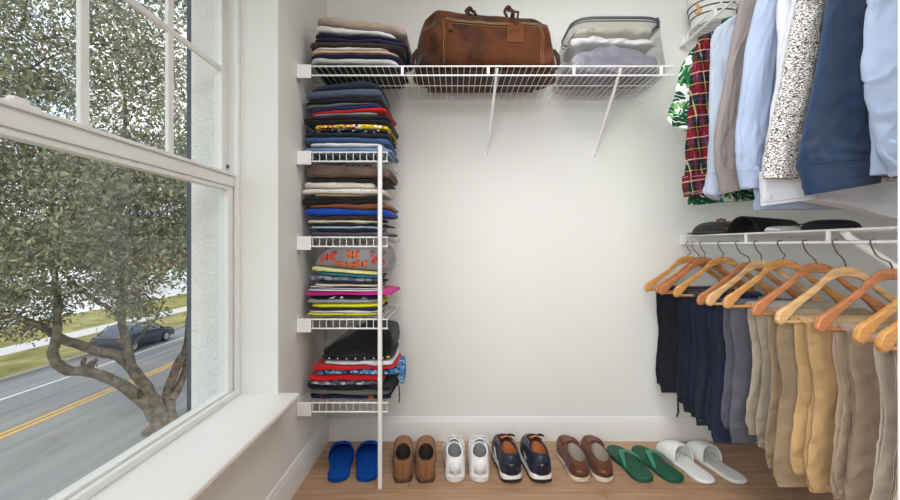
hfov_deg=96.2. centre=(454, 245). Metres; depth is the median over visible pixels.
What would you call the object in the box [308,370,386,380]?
shirt
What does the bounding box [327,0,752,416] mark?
wall
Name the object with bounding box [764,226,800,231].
pouch
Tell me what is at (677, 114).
shirt
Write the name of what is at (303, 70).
wire shelf
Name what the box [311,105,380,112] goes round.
shirt
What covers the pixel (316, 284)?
shirt
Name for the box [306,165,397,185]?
sweater
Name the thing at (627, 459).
flip flop
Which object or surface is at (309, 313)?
shirt
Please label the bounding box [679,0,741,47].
wire shelf
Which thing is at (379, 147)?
support pole
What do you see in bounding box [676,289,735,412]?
trousers
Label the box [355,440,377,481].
slipper
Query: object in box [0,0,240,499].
window
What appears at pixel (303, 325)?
wire shelf
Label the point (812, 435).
trousers
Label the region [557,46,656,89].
sweater
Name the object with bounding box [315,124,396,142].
shirt
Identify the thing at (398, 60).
trousers
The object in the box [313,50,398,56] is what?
shirt
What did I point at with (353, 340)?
sweatshirt
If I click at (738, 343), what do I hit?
trousers
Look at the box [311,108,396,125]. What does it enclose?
shirt
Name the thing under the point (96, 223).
oak tree
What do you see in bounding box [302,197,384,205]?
sweater
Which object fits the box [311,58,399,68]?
shirt
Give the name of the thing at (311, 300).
shirt
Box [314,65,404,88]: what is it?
trousers
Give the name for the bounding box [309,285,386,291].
shirt
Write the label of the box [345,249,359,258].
print
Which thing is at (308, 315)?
shirt
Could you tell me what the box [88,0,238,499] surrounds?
wall
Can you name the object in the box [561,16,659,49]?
bag
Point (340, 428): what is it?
baseboard
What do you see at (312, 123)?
sweatshirt
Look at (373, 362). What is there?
shirt
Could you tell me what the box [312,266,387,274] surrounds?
shirt
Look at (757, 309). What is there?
wooden hanger
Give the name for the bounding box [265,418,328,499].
baseboard
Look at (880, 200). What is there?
shirt
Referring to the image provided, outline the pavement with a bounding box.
[0,306,186,355]
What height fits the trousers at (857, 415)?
0.539 m
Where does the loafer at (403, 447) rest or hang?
on the floor
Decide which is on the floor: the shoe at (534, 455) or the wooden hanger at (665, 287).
the shoe at (534, 455)
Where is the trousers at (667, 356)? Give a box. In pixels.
[655,286,711,416]
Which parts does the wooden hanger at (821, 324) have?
arm, arm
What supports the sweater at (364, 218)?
on the sweater at (309, 221)
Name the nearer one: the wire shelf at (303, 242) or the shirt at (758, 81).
the shirt at (758, 81)
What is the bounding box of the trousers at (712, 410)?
[704,298,783,443]
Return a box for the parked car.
[90,321,174,351]
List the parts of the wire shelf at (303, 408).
rail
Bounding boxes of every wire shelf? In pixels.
[297,62,674,156]
[297,148,399,171]
[297,234,399,249]
[297,304,399,331]
[297,376,398,415]
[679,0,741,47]
[679,216,897,268]
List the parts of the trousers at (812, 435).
leg, leg, leg, leg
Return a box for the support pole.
[378,146,381,488]
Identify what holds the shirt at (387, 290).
on the shirt at (327, 296)
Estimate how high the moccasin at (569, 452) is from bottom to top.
0.107 m
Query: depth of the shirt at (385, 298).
1.76 m
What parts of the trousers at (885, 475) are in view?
leg, leg, leg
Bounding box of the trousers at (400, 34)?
[318,17,411,60]
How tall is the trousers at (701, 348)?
0.589 m
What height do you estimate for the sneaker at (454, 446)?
0.146 m
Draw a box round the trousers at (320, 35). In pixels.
[316,33,401,43]
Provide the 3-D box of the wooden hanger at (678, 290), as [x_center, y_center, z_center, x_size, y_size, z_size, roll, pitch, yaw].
[1.206,0.106,1.814,0.453,0.253,0.024,0,0,0]
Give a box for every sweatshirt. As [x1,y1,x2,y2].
[304,116,398,139]
[306,97,391,115]
[307,103,381,111]
[323,320,399,352]
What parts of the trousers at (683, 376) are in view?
leg, leg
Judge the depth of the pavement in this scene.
26.39 m
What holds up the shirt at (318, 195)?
on the sweater at (321, 200)
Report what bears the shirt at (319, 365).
on the shirt at (401, 366)
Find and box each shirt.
[306,286,400,295]
[307,295,385,302]
[307,309,384,316]
[307,372,399,402]
[308,312,377,314]
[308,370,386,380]
[309,179,395,189]
[309,283,385,288]
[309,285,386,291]
[309,302,387,309]
[310,273,384,281]
[310,295,382,298]
[310,304,387,312]
[310,380,383,384]
[310,388,392,394]
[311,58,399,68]
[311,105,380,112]
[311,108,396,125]
[311,143,384,147]
[311,223,394,227]
[311,226,386,230]
[311,379,398,398]
[312,112,378,117]
[312,129,396,144]
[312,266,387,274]
[312,296,387,306]
[312,353,401,369]
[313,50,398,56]
[313,229,386,232]
[315,47,388,51]
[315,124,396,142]
[315,194,370,197]
[315,281,386,286]
[316,246,395,270]
[317,26,395,38]
[317,278,388,283]
[317,356,405,383]
[319,271,386,277]
[322,342,398,359]
[325,348,399,365]
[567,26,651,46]
[667,16,754,204]
[682,7,737,196]
[702,14,736,199]
[713,0,756,193]
[734,0,840,209]
[759,0,897,220]
[761,0,897,181]
[796,0,897,195]
[860,0,897,176]
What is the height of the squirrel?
0.334 m
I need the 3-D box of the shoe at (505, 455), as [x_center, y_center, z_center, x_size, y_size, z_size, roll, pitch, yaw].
[0.242,0.953,1.898,0.127,0.155,0.312,0,0,-5]
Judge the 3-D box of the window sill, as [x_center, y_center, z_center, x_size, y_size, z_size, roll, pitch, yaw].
[-0.710,0.584,0.819,0.221,0.030,1.484,0,0,0]
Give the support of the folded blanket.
on the sweater at (613, 55)
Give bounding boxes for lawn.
[0,294,186,377]
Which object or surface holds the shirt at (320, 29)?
on the trousers at (320, 35)
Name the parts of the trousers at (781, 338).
leg, leg, leg, leg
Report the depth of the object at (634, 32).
1.88 m
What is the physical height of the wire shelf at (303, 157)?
0.070 m
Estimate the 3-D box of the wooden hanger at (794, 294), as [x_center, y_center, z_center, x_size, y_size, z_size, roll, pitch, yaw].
[1.244,0.115,1.699,0.453,0.271,0.024,0,0,0]
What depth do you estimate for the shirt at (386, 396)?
1.76 m
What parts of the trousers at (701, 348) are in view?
leg, leg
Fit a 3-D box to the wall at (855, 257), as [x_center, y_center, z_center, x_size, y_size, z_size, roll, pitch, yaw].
[1.629,-0.269,0.220,0.100,2.600,3.840,0,0,0]
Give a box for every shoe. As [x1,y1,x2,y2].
[491,433,521,481]
[519,433,551,481]
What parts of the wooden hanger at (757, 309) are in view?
arm, arm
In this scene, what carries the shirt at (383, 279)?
on the shirt at (316, 284)
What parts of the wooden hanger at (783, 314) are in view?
arm, arm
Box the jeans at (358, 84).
[311,81,389,105]
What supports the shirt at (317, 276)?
on the shirt at (383, 279)
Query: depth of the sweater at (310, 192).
1.75 m
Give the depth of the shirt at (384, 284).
1.76 m
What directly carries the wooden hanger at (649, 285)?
hanging from the wire shelf at (847, 233)
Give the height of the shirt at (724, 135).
0.793 m
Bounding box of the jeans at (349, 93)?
[306,89,389,108]
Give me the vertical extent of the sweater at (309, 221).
0.021 m
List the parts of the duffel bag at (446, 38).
zip pull, handle, panel, handle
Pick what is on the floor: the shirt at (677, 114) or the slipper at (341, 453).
the slipper at (341, 453)
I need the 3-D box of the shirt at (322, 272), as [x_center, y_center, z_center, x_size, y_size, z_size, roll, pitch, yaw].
[-0.467,0.129,1.882,0.280,0.029,0.266,0,0,0]
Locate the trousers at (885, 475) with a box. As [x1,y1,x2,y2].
[869,332,897,499]
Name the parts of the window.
sash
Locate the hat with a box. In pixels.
[686,0,739,34]
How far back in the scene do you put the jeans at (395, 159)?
1.80 m
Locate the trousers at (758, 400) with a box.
[745,301,833,446]
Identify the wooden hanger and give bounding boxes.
[644,242,734,290]
[655,241,740,292]
[659,241,754,294]
[673,241,774,296]
[696,241,801,304]
[705,240,822,305]
[722,240,848,308]
[751,240,885,316]
[774,239,896,324]
[813,238,897,332]
[852,297,897,343]
[874,321,897,352]
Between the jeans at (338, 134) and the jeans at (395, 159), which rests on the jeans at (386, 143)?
the jeans at (338, 134)
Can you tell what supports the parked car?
on the road at (38, 461)
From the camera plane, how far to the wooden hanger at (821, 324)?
1.15 m
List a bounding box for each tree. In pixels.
[0,0,186,436]
[2,214,38,281]
[5,228,84,285]
[48,228,155,294]
[147,209,186,281]
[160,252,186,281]
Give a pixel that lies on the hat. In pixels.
(697, 10)
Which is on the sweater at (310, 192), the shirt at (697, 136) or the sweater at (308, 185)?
the sweater at (308, 185)
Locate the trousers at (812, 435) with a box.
[790,315,897,492]
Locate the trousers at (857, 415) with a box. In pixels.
[829,322,892,499]
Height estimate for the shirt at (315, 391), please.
0.025 m
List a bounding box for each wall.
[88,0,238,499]
[197,0,326,499]
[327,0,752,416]
[753,200,897,315]
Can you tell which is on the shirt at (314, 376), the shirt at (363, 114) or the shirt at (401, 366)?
the shirt at (401, 366)
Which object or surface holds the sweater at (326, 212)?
on the sweater at (364, 218)
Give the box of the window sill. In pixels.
[89,393,299,499]
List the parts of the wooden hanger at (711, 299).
arm, arm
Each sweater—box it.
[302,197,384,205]
[303,189,393,199]
[305,182,377,188]
[305,208,397,219]
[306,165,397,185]
[308,220,386,224]
[309,216,388,222]
[310,204,397,213]
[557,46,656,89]
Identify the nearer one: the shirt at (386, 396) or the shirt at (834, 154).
the shirt at (834, 154)
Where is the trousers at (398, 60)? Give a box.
[311,54,408,83]
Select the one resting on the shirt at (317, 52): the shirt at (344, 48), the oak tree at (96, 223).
the shirt at (344, 48)
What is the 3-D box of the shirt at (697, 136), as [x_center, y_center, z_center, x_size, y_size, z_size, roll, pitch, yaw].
[1.158,-0.582,1.628,0.512,0.780,0.107,0,0,0]
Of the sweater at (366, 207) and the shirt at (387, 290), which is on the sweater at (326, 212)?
the sweater at (366, 207)
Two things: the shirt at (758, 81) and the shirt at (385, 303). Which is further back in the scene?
the shirt at (385, 303)
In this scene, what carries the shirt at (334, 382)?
on the shirt at (389, 382)
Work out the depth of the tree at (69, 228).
47.28 m
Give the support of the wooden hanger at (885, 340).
hanging from the wire shelf at (847, 233)
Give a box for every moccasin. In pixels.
[556,435,589,482]
[581,435,613,482]
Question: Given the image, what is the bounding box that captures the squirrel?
[80,357,98,367]
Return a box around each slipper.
[328,441,353,481]
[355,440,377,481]
[656,440,714,483]
[686,440,747,483]
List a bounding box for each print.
[318,250,336,261]
[334,261,358,267]
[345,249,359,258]
[355,260,368,266]
[369,251,386,264]
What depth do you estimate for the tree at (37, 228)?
57.76 m
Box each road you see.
[0,327,186,499]
[0,337,183,399]
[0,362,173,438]
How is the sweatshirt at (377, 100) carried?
on the sweatshirt at (310, 108)
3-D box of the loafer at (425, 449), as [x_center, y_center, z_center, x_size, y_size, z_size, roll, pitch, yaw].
[-0.139,0.981,1.902,0.103,0.099,0.305,0,0,-4]
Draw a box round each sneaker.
[443,435,464,482]
[468,435,489,482]
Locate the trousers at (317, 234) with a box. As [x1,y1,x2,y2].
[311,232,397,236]
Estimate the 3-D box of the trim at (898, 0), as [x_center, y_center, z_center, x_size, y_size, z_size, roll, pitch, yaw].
[0.706,-0.269,0.550,0.068,2.600,0.130,0,0,0]
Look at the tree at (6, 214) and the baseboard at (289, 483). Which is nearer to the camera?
the baseboard at (289, 483)
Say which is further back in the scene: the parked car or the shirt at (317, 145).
the parked car
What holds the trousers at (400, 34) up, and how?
on the shirt at (320, 29)
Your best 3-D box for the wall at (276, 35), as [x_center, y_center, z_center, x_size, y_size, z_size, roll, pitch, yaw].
[-0.749,-0.269,0.270,0.142,2.600,3.740,0,0,0]
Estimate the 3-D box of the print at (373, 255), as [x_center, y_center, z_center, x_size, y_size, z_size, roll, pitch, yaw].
[-0.333,0.054,1.754,0.077,0.064,0.011,0,0,-6]
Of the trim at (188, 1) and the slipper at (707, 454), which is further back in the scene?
the slipper at (707, 454)
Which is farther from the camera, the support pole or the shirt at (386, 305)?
the shirt at (386, 305)
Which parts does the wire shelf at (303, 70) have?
support rod, rail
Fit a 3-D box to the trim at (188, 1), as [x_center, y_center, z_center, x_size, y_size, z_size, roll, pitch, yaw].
[-1.020,0.231,1.575,0.020,3.600,0.046,0,0,0]
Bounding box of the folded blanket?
[562,36,655,62]
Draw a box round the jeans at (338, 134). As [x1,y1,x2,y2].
[305,132,395,148]
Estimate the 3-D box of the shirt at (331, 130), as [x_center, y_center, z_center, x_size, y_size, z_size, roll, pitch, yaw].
[-0.459,-0.500,1.883,0.350,0.023,0.263,0,0,0]
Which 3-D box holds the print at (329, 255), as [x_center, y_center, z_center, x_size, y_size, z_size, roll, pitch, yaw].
[-0.554,0.046,1.755,0.090,0.050,0.010,0,0,8]
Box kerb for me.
[0,324,184,382]
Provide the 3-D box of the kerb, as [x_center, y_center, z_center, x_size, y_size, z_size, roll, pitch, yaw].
[-20.025,5.990,45.000,0.250,0.220,150.000,0,0,0]
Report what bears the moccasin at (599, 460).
on the floor
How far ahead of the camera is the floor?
1.74 m
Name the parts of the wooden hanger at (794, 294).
arm, arm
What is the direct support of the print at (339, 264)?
attached to the shirt at (362, 258)
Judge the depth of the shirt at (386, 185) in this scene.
1.76 m
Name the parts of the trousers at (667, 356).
leg, leg, leg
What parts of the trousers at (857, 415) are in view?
leg, leg, leg, leg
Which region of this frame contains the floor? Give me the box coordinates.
[291,441,834,499]
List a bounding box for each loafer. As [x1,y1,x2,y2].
[393,435,413,482]
[415,435,435,482]
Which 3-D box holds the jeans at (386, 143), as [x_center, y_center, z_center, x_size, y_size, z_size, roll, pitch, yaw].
[-0.473,-0.457,1.883,0.380,0.034,0.267,0,0,0]
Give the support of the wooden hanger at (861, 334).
hanging from the wire shelf at (847, 233)
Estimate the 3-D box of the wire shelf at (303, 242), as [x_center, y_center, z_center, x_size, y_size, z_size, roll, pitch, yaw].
[-0.482,-0.016,1.931,0.388,0.070,0.416,0,0,0]
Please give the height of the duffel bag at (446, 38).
0.325 m
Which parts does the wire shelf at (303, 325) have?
rail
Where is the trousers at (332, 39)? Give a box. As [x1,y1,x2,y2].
[315,37,411,71]
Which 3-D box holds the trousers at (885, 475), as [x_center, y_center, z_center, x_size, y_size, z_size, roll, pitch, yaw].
[1.231,0.490,1.024,0.314,0.541,0.102,0,0,0]
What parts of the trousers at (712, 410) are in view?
leg, leg, leg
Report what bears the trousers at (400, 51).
on the shirt at (344, 48)
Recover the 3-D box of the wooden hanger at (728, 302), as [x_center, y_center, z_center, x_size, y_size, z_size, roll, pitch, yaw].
[1.206,0.105,1.477,0.453,0.251,0.024,0,0,0]
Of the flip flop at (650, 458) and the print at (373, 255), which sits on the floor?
the flip flop at (650, 458)
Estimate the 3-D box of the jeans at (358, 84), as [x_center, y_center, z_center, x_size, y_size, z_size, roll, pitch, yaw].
[-0.486,-0.699,1.899,0.325,0.056,0.298,0,0,0]
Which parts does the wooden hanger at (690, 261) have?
arm, arm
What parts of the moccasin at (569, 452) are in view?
collar cord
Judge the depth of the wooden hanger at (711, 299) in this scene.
1.59 m
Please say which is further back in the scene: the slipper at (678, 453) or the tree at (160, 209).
the tree at (160, 209)
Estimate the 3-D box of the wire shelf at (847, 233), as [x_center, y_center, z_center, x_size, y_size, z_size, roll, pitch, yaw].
[1.354,0.061,1.383,0.462,0.383,1.505,0,0,0]
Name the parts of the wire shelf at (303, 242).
rail, support rod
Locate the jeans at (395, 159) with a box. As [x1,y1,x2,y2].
[305,148,398,163]
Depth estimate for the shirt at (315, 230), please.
1.76 m
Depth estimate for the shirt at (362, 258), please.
1.75 m
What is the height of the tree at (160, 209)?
12.085 m
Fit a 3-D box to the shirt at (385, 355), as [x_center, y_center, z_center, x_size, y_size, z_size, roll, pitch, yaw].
[-0.434,0.490,1.900,0.324,0.029,0.291,0,0,0]
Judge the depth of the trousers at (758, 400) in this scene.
1.45 m
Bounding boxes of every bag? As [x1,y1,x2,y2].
[411,5,560,92]
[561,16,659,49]
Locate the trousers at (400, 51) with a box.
[310,42,407,70]
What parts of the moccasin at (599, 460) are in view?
collar cord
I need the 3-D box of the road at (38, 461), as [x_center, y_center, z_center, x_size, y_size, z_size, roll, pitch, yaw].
[-14.050,6.050,45.000,11.700,0.100,150.000,0,0,0]
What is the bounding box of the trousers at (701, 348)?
[688,291,762,425]
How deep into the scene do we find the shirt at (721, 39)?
1.49 m
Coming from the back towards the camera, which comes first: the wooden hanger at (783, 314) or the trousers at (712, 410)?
the trousers at (712, 410)
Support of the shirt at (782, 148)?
hanging from the hanger
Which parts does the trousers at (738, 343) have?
leg, leg, leg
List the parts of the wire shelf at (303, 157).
rail, support rod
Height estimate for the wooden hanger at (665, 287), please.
0.259 m
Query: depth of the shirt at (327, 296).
1.76 m
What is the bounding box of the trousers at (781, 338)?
[764,308,872,486]
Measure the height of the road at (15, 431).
0.006 m
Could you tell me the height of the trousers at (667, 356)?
0.662 m
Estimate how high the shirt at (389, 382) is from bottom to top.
0.090 m
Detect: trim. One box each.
[187,0,190,411]
[898,0,899,499]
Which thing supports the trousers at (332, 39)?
on the trousers at (400, 51)
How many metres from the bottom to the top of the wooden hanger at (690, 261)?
0.259 m
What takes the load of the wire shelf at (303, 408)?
attached to the wall at (522, 270)
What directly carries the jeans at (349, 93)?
on the sweatshirt at (377, 100)
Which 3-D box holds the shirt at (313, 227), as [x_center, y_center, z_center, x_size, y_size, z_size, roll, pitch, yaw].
[-0.484,-0.078,1.892,0.309,0.014,0.278,0,0,0]
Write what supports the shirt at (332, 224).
on the shirt at (313, 227)
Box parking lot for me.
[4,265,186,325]
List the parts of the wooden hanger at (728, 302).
arm, arm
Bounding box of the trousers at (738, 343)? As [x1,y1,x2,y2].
[721,299,793,442]
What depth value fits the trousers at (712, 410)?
1.67 m
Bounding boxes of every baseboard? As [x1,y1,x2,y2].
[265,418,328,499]
[327,417,712,440]
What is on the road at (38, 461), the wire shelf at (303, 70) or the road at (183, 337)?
the road at (183, 337)
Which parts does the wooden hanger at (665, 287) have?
arm, arm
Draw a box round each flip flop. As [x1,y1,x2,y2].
[607,445,652,482]
[632,445,683,482]
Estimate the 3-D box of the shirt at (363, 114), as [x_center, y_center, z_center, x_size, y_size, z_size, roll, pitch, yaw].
[-0.485,-0.571,1.883,0.297,0.022,0.272,0,0,0]
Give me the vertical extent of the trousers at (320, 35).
0.046 m
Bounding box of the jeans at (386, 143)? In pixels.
[306,137,396,155]
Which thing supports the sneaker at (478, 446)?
on the floor
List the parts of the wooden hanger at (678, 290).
arm, arm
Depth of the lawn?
26.78 m
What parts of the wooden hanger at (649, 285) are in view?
arm, arm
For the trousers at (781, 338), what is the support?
hanging from the wooden hanger at (757, 309)
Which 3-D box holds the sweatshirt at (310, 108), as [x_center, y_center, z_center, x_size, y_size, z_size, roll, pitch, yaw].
[-0.492,-0.610,1.883,0.328,0.030,0.270,0,0,0]

